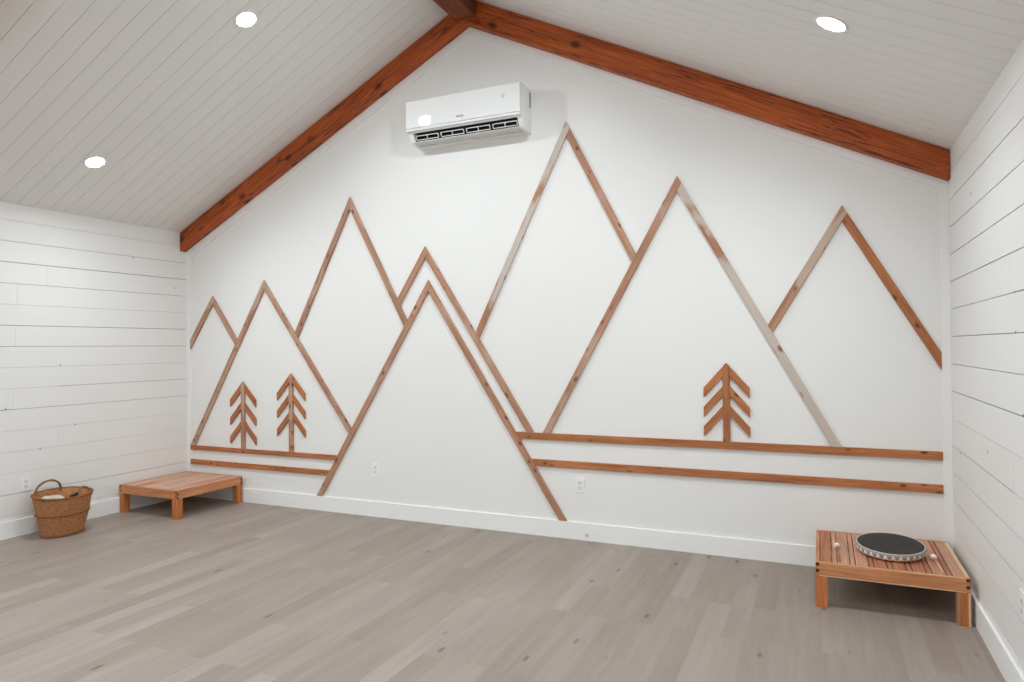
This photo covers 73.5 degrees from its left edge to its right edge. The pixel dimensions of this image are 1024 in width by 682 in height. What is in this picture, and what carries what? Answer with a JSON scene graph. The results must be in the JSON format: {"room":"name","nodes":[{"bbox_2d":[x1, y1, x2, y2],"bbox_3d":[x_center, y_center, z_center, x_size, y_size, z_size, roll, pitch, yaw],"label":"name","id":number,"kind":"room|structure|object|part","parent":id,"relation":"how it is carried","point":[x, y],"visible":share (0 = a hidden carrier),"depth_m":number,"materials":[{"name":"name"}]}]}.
{"room":"exercise studio","nodes":[
{"label":"exercise studio","id":0,"kind":"room"},
{"bbox_2d":[0,202,186,522],"bbox_3d":[-5.245,0.171,3.307,0.151,2.863,8.600,-1,-1,24],"label":"wall","id":1,"kind":"structure","parent":0,"point":[93,368],"depth_m":6.21,"materials":[{"name":"paint"}]},
{"bbox_2d":[21,476,30,491],"bbox_3d":[-4.055,1.191,5.719,0.008,0.120,0.074,-1,-1,24],"label":"wall outlet","id":2,"kind":"object","parent":1,"relation":"attached to","point":[25,481],"visible":1,"depth_m":5.72,"materials":[{"name":"white plastic"}]},
{"bbox_2d":[0,494,171,540],"bbox_3d":[-5.160,1.532,3.254,0.016,0.139,8.584,-1,-1,24],"label":"baseboard","id":3,"kind":"structure","parent":1,"relation":"attached to","point":[19,527],"depth_m":6.24,"materials":[{"name":"paint"}]},
{"bbox_2d":[0,496,1005,681],"bbox_3d":[-2.056,1.622,1.860,7.120,0.120,8.900,-1,-1,24],"label":"floor","id":4,"kind":"structure","parent":0,"point":[226,590],"depth_m":4.00,"materials":[{"name":"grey wood"}]},
{"bbox_2d":[30,479,93,538],"bbox_3d":[-3.756,1.387,5.735,0.396,0.443,0.464,-1,0,19],"label":"wicker basket","id":5,"kind":"object","parent":4,"relation":"on","point":[56,517],"visible":0.99,"depth_m":5.62,"materials":[{"name":"brown wicker"}]},
{"bbox_3d":[-3.904,1.226,5.775,0.030,0.118,0.248,-1,0,18],"label":"handle","id":6,"kind":"part","parent":5,"relation":"part of","materials":[{"name":"wicker"}]},
{"bbox_2d":[42,495,64,498],"bbox_3d":[-3.792,1.310,5.658,0.250,0.077,0.176,-1,-1,24],"label":"folded cloth","id":7,"kind":"object","parent":5,"relation":"in","point":[52,496],"visible":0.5,"depth_m":5.64,"materials":[{"name":"white fabric"}]},
{"bbox_3d":[-3.607,1.268,5.776,0.068,0.088,0.181,0,0,-4],"label":"handle","id":8,"kind":"part","parent":5,"relation":"part of","materials":[{"name":"wicker"}]},
{"bbox_2d":[120,471,241,519],"bbox_3d":[-3.193,1.481,6.647,0.761,0.260,0.761,-1,-1,24],"label":"bench","id":9,"kind":"object","parent":4,"relation":"on","point":[176,487],"visible":1,"depth_m":6.46,"materials":[{"name":"brown wood"}]},
{"bbox_3d":[-3.655,1.523,6.473,0.062,0.182,0.062,-1,-1,24],"label":"leg","id":10,"kind":"part","parent":9,"relation":"part of","materials":[{"name":"brown wood"}]},
{"bbox_3d":[-3.019,1.515,6.186,0.062,0.182,0.062,-1,-1,24],"label":"leg","id":11,"kind":"part","parent":9,"relation":"part of","materials":[{"name":"brown wood"}]},
{"bbox_3d":[-2.731,1.517,6.822,0.062,0.182,0.062,-1,-1,24],"label":"leg","id":12,"kind":"part","parent":9,"relation":"part of","materials":[{"name":"brown wood"}]},
{"bbox_2d":[816,530,970,626],"bbox_3d":[2.270,1.411,4.177,0.761,0.260,0.761,-1,-1,24],"label":"wooden table","id":13,"kind":"object","parent":4,"relation":"on","point":[925,572],"visible":0.88,"depth_m":3.93,"materials":[{"name":"brown wood"}]},
{"bbox_3d":[1.809,1.453,4.003,0.062,0.182,0.062,-1,-1,24],"label":"leg","id":14,"kind":"part","parent":13,"relation":"part of","materials":[{"name":"brown wood"}]},
{"bbox_2d":[834,543,840,561],"bbox_3d":[1.962,1.266,4.123,0.037,0.036,0.302,-1,0,22],"label":"mallet","id":15,"kind":"object","parent":13,"relation":"on","point":[836,545],"visible":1,"depth_m":4.22,"materials":[{"name":"white fabric"}]},
{"bbox_2d":[855,532,926,561],"bbox_3d":[2.276,1.239,4.127,0.378,0.082,0.379,0,-1,-44],"label":"drum","id":16,"kind":"object","parent":13,"relation":"on","point":[880,545],"visible":1,"depth_m":4.07,"materials":[{"name":"black"}]},
{"bbox_2d":[930,554,944,573],"bbox_3d":[2.415,1.260,3.885,0.037,0.036,0.282,-1,0,21],"label":"mallet","id":17,"kind":"object","parent":13,"relation":"on","point":[932,556],"visible":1,"depth_m":3.98,"materials":[{"name":"white fabric"}]},
{"bbox_3d":[2.445,1.445,3.716,0.062,0.182,0.062,-1,-1,24],"label":"leg","id":18,"kind":"part","parent":13,"relation":"part of","materials":[{"name":"brown wood"}]},
{"bbox_2d":[0,0,1023,232],"bbox_3d":[-2.090,-2.058,1.890,6.991,1.799,8.800,-1,-1,24],"label":"ceiling","id":19,"kind":"structure","parent":0,"point":[182,103],"depth_m":4.87,"materials":[{"name":"paint"}]},
{"bbox_2d":[83,156,106,167],"bbox_3d":[-3.418,-1.466,5.621,0.151,0.079,0.169,-1,-1,28],"label":"recessed light","id":20,"kind":"object","parent":19,"relation":"in","point":[93,161],"visible":1,"depth_m":5.62,"materials":[{"name":"paint"}]},
{"bbox_2d":[234,10,257,27],"bbox_3d":[-1.915,-2.316,4.937,0.151,0.079,0.169,-1,-1,28],"label":"recessed light","id":21,"kind":"object","parent":19,"relation":"in","point":[247,18],"visible":1,"depth_m":4.93,"materials":[{"name":"paint"}]},
{"bbox_2d":[180,15,468,251],"bbox_3d":[-1.892,-1.899,6.463,3.408,1.896,0.076,-1,-1,24],"label":"beam","id":22,"kind":"structure","parent":19,"relation":"attached to","point":[447,29],"depth_m":6.35,"materials":[{"name":"brown wood"}]},
{"bbox_2d":[433,0,475,20],"bbox_3d":[-2.139,-2.798,1.866,0.190,0.168,8.510,-1,-1,24],"label":"ridge beam","id":23,"kind":"structure","parent":19,"relation":"attached to","point":[457,9],"depth_m":5.60,"materials":[{"name":"brown wood"}]},
{"bbox_2d":[466,1,949,180],"bbox_3d":[1.200,-1.944,5.066,3.440,1.886,0.076,-1,-1,24],"label":"beam","id":24,"kind":"structure","parent":19,"relation":"attached to","point":[854,135],"depth_m":4.90,"materials":[{"name":"brown wood"}]},
{"bbox_2d":[815,15,848,32],"bbox_3d":[1.559,-1.546,3.344,0.151,0.079,0.169,-1,0,20],"label":"recessed light","id":25,"kind":"object","parent":19,"relation":"in","point":[833,24],"visible":1,"depth_m":3.34,"materials":[{"name":"paint"}]},
{"bbox_2d":[191,36,953,545],"bbox_3d":[-0.276,-0.711,5.866,7.120,4.578,0.150,-1,-1,24],"label":"wall","id":26,"kind":"structure","parent":0,"point":[435,435],"depth_m":5.39,"materials":[{"name":"paint"}]},
{"bbox_2d":[186,258,191,470],"bbox_3d":[-3.381,0.303,7.176,0.058,2.350,0.012,-1,-1,24],"label":"trim","id":27,"kind":"structure","parent":26,"relation":"attached to","point":[188,261],"depth_m":7.17,"materials":[{"name":"paint"}]},
{"bbox_2d":[190,296,236,348],"bbox_3d":[-3.061,-0.190,7.029,0.658,0.544,0.018,-1,-1,24],"label":"mountain","id":28,"kind":"object","parent":26,"relation":"attached to","point":[212,303],"visible":1,"depth_m":7.03,"materials":[{"name":"brown wood"}]},
{"bbox_2d":[230,381,256,448],"bbox_3d":[-2.689,0.739,6.857,0.340,0.673,0.020,-1,-1,24],"label":"tree","id":29,"kind":"object","parent":26,"relation":"attached to","point":[243,407],"visible":1,"depth_m":6.85,"materials":[{"name":"brown wood"}]},
{"bbox_2d":[190,459,329,475],"bbox_3d":[-2.524,1.244,6.781,1.806,0.050,0.018,-1,-1,24],"label":"strip","id":30,"kind":"object","parent":26,"relation":"attached to","point":[193,461],"visible":1,"depth_m":6.75,"materials":[{"name":"orange wood"}]},
{"bbox_2d":[190,445,336,459],"bbox_3d":[-2.484,1.096,6.764,1.897,0.044,0.018,-1,-1,24],"label":"strip","id":31,"kind":"object","parent":26,"relation":"attached to","point":[193,447],"visible":1,"depth_m":6.72,"materials":[{"name":"orange wood"}]},
{"bbox_2d":[191,280,351,444],"bbox_3d":[-2.418,0.236,6.737,2.056,1.672,0.018,-1,-1,24],"label":"mountain","id":32,"kind":"object","parent":26,"relation":"attached to","point":[264,287],"visible":1,"depth_m":6.73,"materials":[{"name":"brown wood"}]},
{"bbox_2d":[277,374,305,451],"bbox_3d":[-2.127,0.691,6.603,0.344,0.755,0.020,-1,-1,24],"label":"tree","id":33,"kind":"object","parent":26,"relation":"attached to","point":[291,382],"visible":1,"depth_m":6.59,"materials":[{"name":"brown wood"}]},
{"bbox_2d":[186,27,471,259],"bbox_3d":[-1.873,-1.785,6.503,3.410,1.845,0.012,-1,-1,24],"label":"trim","id":34,"kind":"structure","parent":26,"relation":"attached to","point":[466,34],"depth_m":6.40,"materials":[{"name":"paint"}]},
{"bbox_2d":[294,197,406,337],"bbox_3d":[-1.510,-0.685,6.330,1.272,1.288,0.018,-1,-1,24],"label":"mountain","id":35,"kind":"object","parent":26,"relation":"attached to","point":[350,206],"visible":1,"depth_m":6.32,"materials":[{"name":"brown wood"}]},
{"bbox_2d":[372,463,378,475],"bbox_3d":[-1.235,1.163,6.204,0.074,0.120,0.008,-1,-1,24],"label":"wall outlet","id":36,"kind":"object","parent":26,"relation":"attached to","point":[375,466],"visible":1,"depth_m":6.20,"materials":[{"name":"white plastic"}]},
{"bbox_2d":[317,280,566,520],"bbox_3d":[-0.711,0.456,5.964,2.497,1.975,0.018,-1,-1,24],"label":"mountain","id":37,"kind":"object","parent":26,"relation":"attached to","point":[428,288],"visible":1,"depth_m":5.91,"materials":[{"name":"brown wood"}]},
{"bbox_2d":[397,246,533,432],"bbox_3d":[-0.422,-0.040,5.836,1.306,1.581,0.018,-1,-1,24],"label":"mountain","id":38,"kind":"object","parent":26,"relation":"attached to","point":[425,254],"visible":1,"depth_m":5.82,"materials":[{"name":"brown wood"}]},
{"bbox_2d":[406,82,530,149],"bbox_3d":[-0.372,-1.861,5.700,1.056,0.357,0.237,-1,-1,24],"label":"air conditioner","id":39,"kind":"object","parent":26,"relation":"attached to","point":[502,111],"visible":1,"depth_m":5.60,"materials":[{"name":"white plastic"}]},
{"bbox_3d":[-0.717,-1.728,5.801,0.220,0.036,0.025,-1,-1,24],"label":"louvre frame","id":40,"kind":"part","parent":39,"relation":"part of","materials":[{"name":"white plastic"}]},
{"bbox_3d":[-0.496,-1.731,5.702,0.220,0.036,0.025,-1,-1,24],"label":"louvre frame","id":41,"kind":"part","parent":39,"relation":"part of","materials":[{"name":"white plastic"}]},
{"bbox_3d":[-0.417,-1.913,5.602,1.056,0.229,0.017,-1,-1,24],"label":"panel","id":42,"kind":"part","parent":39,"relation":"part of","materials":[{"name":"white plastic"}]},
{"bbox_2d":[415,117,518,141],"bbox_3d":[-0.384,-1.753,5.664,0.965,0.091,0.072,-1,-1,24],"label":"air vent","id":43,"kind":"object","parent":39,"relation":"attached to","point":[502,125],"depth_m":5.65,"materials":[{"name":"plastic"}]},
{"bbox_3d":[-0.276,-1.734,5.602,0.220,0.036,0.025,-1,-1,24],"label":"louvre frame","id":44,"kind":"part","parent":39,"relation":"part of","materials":[{"name":"white plastic"}]},
{"bbox_3d":[-0.056,-1.737,5.503,0.220,0.036,0.025,-1,-1,24],"label":"louvre frame","id":45,"kind":"part","parent":39,"relation":"part of","materials":[{"name":"white plastic"}]},
{"bbox_2d":[529,92,530,107],"bbox_3d":[0.146,-1.958,5.570,0.003,0.125,0.038,-1,-1,24],"label":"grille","id":46,"kind":"object","parent":39,"relation":"attached to","point":[529,92],"depth_m":5.57,"materials":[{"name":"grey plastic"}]},
{"bbox_2d":[194,487,866,566],"bbox_3d":[-0.290,1.508,5.772,6.818,0.139,0.016,-1,-1,24],"label":"baseboard","id":47,"kind":"structure","parent":26,"relation":"attached to","point":[796,554],"depth_m":5.51,"materials":[{"name":"paint"}]},
{"bbox_2d":[475,121,635,337],"bbox_3d":[0.314,-0.888,5.507,1.378,1.717,0.018,-1,-1,24],"label":"mountain","id":48,"kind":"object","parent":26,"relation":"attached to","point":[566,131],"visible":1,"depth_m":5.49,"materials":[{"name":"brown wood"}]},
{"bbox_2d":[575,477,583,492],"bbox_3d":[0.534,1.137,5.405,0.074,0.120,0.008,-1,-1,24],"label":"wall outlet","id":49,"kind":"object","parent":26,"relation":"attached to","point":[579,482],"visible":1,"depth_m":5.40,"materials":[{"name":"white plastic"}]},
{"bbox_2d":[543,176,841,446],"bbox_3d":[1.231,-0.248,5.090,2.174,1.955,0.018,-1,-1,24],"label":"mountain","id":50,"kind":"object","parent":26,"relation":"attached to","point":[677,185],"visible":1,"depth_m":5.04,"materials":[{"name":"brown wood"}]},
{"bbox_2d":[471,28,948,190],"bbox_3d":[1.226,-1.842,5.103,3.428,1.810,0.012,-1,-1,24],"label":"trim","id":51,"kind":"structure","parent":26,"relation":"attached to","point":[920,177],"depth_m":4.96,"materials":[{"name":"paint"}]},
{"bbox_2d":[703,363,749,441],"bbox_3d":[1.547,0.441,4.944,0.320,0.567,0.020,-1,-1,24],"label":"tree","id":52,"kind":"object","parent":26,"relation":"attached to","point":[726,372],"visible":1,"depth_m":4.93,"materials":[{"name":"orange wood"}]},
{"bbox_2d":[516,432,942,459],"bbox_3d":[1.397,0.754,5.011,2.997,0.054,0.018,-1,-1,24],"label":"strip","id":53,"kind":"object","parent":26,"relation":"attached to","point":[851,451],"visible":1,"depth_m":4.89,"materials":[{"name":"orange wood"}]},
{"bbox_2d":[531,459,943,493],"bbox_3d":[1.460,0.967,4.981,2.861,0.054,0.018,-1,-1,24],"label":"strip","id":54,"kind":"object","parent":26,"relation":"attached to","point":[810,480],"visible":1,"depth_m":4.87,"materials":[{"name":"orange wood"}]},
{"bbox_2d":[768,206,941,369],"bbox_3d":[2.276,-0.363,4.618,1.043,1.110,0.018,-1,-1,24],"label":"mountain","id":55,"kind":"object","parent":26,"relation":"attached to","point":[842,215],"visible":1,"depth_m":4.59,"materials":[{"name":"brown wood"}]},
{"bbox_2d":[939,188,953,551],"bbox_3d":[2.783,0.208,4.391,0.052,2.382,0.012,-1,-1,24],"label":"trim","id":56,"kind":"structure","parent":26,"relation":"attached to","point":[943,194],"depth_m":4.39,"materials":[{"name":"paint"}]},
{"bbox_2d":[949,39,1023,674],"bbox_3d":[1.105,0.090,0.437,0.151,2.863,8.600,-1,-1,24],"label":"wall","id":57,"kind":"structure","parent":0,"point":[986,182],"depth_m":3.34,"materials":[{"name":"paint"}]},
{"bbox_2d":[971,590,1023,681],"bbox_3d":[1.039,1.453,0.453,0.016,0.139,8.584,-1,-1,24],"label":"baseboard","id":58,"kind":"structure","parent":57,"relation":"attached to","point":[1009,669],"depth_m":3.27,"materials":[{"name":"paint"}]},
{"bbox_2d":[1020,589,1023,621],"bbox_3d":[2.121,1.101,2.849,0.008,0.120,0.074,-1,-1,24],"label":"wall outlet","id":59,"kind":"object","parent":57,"relation":"attached to","point":[1021,591],"visible":1,"depth_m":2.85,"materials":[{"name":"white plastic"}]}
]}

